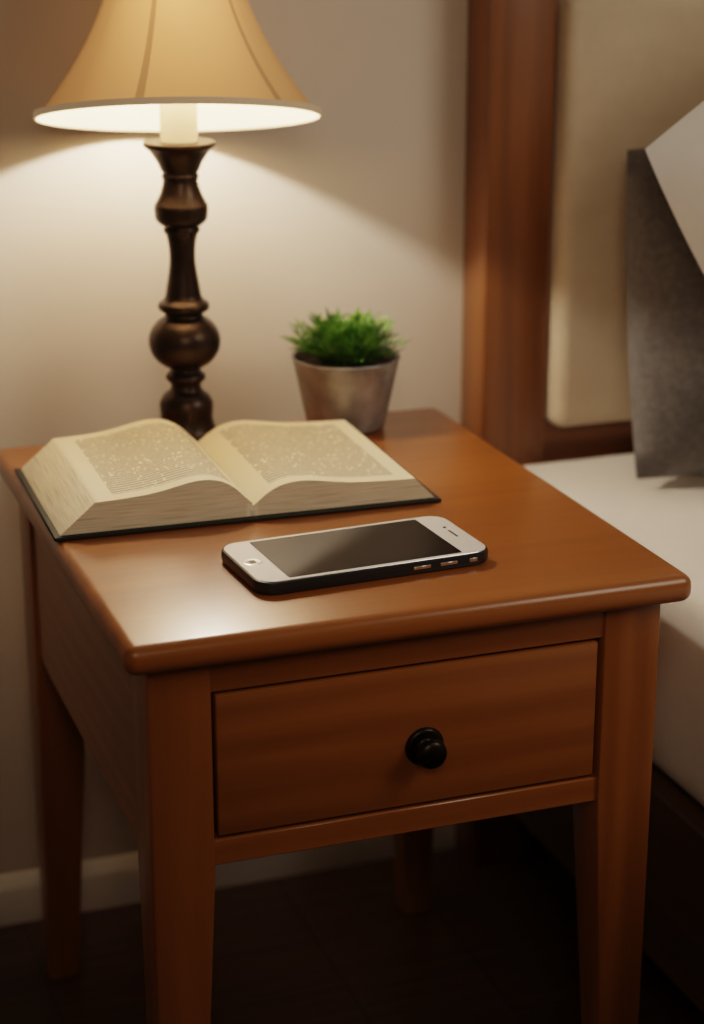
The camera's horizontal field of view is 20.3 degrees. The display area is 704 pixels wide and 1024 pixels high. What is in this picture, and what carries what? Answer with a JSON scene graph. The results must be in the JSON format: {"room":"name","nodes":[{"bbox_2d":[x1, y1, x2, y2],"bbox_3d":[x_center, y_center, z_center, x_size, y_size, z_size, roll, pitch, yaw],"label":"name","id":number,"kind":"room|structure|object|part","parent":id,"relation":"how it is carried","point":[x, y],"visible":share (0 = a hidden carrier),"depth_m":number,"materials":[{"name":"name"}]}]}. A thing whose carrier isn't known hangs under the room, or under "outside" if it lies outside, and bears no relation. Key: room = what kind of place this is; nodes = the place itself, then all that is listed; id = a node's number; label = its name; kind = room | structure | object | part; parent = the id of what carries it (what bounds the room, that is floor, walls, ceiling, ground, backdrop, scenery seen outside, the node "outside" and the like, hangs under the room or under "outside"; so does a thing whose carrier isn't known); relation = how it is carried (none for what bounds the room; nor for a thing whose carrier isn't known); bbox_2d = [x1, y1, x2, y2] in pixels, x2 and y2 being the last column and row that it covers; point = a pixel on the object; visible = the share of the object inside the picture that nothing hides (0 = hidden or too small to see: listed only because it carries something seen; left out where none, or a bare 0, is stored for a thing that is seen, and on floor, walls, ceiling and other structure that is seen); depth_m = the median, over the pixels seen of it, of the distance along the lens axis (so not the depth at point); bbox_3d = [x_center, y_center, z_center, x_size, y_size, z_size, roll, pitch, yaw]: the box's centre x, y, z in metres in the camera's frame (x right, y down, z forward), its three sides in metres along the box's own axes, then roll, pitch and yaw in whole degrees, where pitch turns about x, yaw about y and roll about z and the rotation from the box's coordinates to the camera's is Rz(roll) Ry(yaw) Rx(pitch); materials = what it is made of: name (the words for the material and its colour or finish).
{"room":"bedroom","nodes":[
{"label":"bedroom","id":0,"kind":"room"},
{"bbox_2d":[0,0,467,874],"bbox_3d":[0.274,-0.791,2.283,4.600,2.500,0.120,-6,19,-19],"label":"wall","id":1,"kind":"structure","parent":0,"point":[361,204],"depth_m":2.23,"materials":[{"name":"beige paint"}]},
{"bbox_2d":[0,824,532,925],"bbox_3d":[0.297,0.386,2.607,4.200,0.061,0.014,-6,19,-19],"label":"baseboard","id":2,"kind":"structure","parent":1,"relation":"attached to","point":[112,881],"depth_m":2.41,"materials":[{"name":"white paint"}]},
{"bbox_2d":[0,834,703,1023],"bbox_3d":[0.902,0.994,1.030,4.600,0.100,4.000,-6,19,-19],"label":"floor","id":3,"kind":"structure","parent":0,"point":[496,942],"depth_m":2.30,"materials":[{"name":"brown wood"}]},
{"bbox_2d":[0,408,690,1023],"bbox_3d":[-0.041,0.289,2.007,0.512,0.623,0.604,-6,19,-19],"label":"nightstand","id":4,"kind":"object","parent":3,"relation":"on","point":[225,720],"visible":0.97,"depth_m":1.72,"materials":[{"name":"brown wood"}]},
{"bbox_2d":[33,0,321,441],"bbox_3d":[-0.177,-0.340,2.023,0.293,0.559,0.288,-6,19,-19],"label":"table lamp","id":5,"kind":"object","parent":4,"relation":"on","point":[176,69],"visible":0.91,"depth_m":1.96,"materials":[{"name":"brown metal"}]},
{"bbox_3d":[-0.179,-0.504,1.991,0.293,0.207,0.293,-3,6,-19],"label":"lamp shade","id":6,"kind":"part","parent":5,"relation":"part of","materials":[{"name":"brown fabric"}]},
{"bbox_2d":[15,419,441,541],"bbox_3d":[-0.129,-0.047,1.957,0.380,0.044,0.232,-6,19,-17],"label":"open book","id":7,"kind":"object","parent":4,"relation":"on","point":[150,475],"visible":1,"depth_m":1.90,"materials":[{"name":"beige paper"}]},
{"bbox_2d":[279,307,411,434],"bbox_3d":[-0.004,-0.159,2.150,0.136,0.136,0.133,-6,19,-19],"label":"potted plant","id":8,"kind":"object","parent":4,"relation":"on","point":[345,373],"visible":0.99,"depth_m":2.12,"materials":[{"name":"green plant"}]},
{"bbox_2d":[221,516,487,594],"bbox_3d":[0.003,0.037,1.755,0.224,0.013,0.114,-8,20,-22],"label":"smartphone","id":9,"kind":"object","parent":4,"relation":"on","point":[354,554],"visible":1,"depth_m":1.74,"materials":[{"name":"black glass"}]},
{"bbox_2d":[455,0,703,1013],"bbox_3d":[1.256,0.001,1.642,1.620,1.400,2.153,-6,19,-19],"label":"bed","id":10,"kind":"object","parent":3,"relation":"on","point":[559,92],"visible":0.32,"depth_m":2.24,"materials":[{"name":"brown wood"}]},
{"bbox_3d":[0.180,-0.227,2.327,0.082,1.400,0.068,-6,19,-19],"label":"headboard post","id":11,"kind":"part","parent":10,"relation":"part of","materials":[{"name":"brown wood"}]},
{"bbox_3d":[1.255,0.257,1.732,1.592,0.227,2.000,-6,19,-19],"label":"mattress","id":12,"kind":"part","parent":10,"relation":"part of","materials":[{"name":"white fabric"}]},
{"bbox_3d":[0.910,-0.422,2.520,1.448,0.500,0.080,-6,19,-19],"label":"headboard panel","id":13,"kind":"part","parent":10,"relation":"part of","materials":[{"name":"beige fabric"}]},
{"bbox_2d":[626,148,703,478],"bbox_3d":[0.517,-0.242,2.270,0.446,0.374,0.175,-6,19,-17],"label":"throw pillow","id":14,"kind":"object","parent":10,"relation":"on","point":[665,279],"visible":0.81,"depth_m":2.18,"materials":[{"name":"grey fabric"}]},
{"bbox_2d":[645,101,703,273],"bbox_3d":[0.693,-0.371,2.084,0.698,0.495,0.168,-36,14,-6],"label":"bed pillow","id":15,"kind":"object","parent":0,"point":[676,158],"depth_m":1.99,"materials":[{"name":"white fabric"}]}
]}

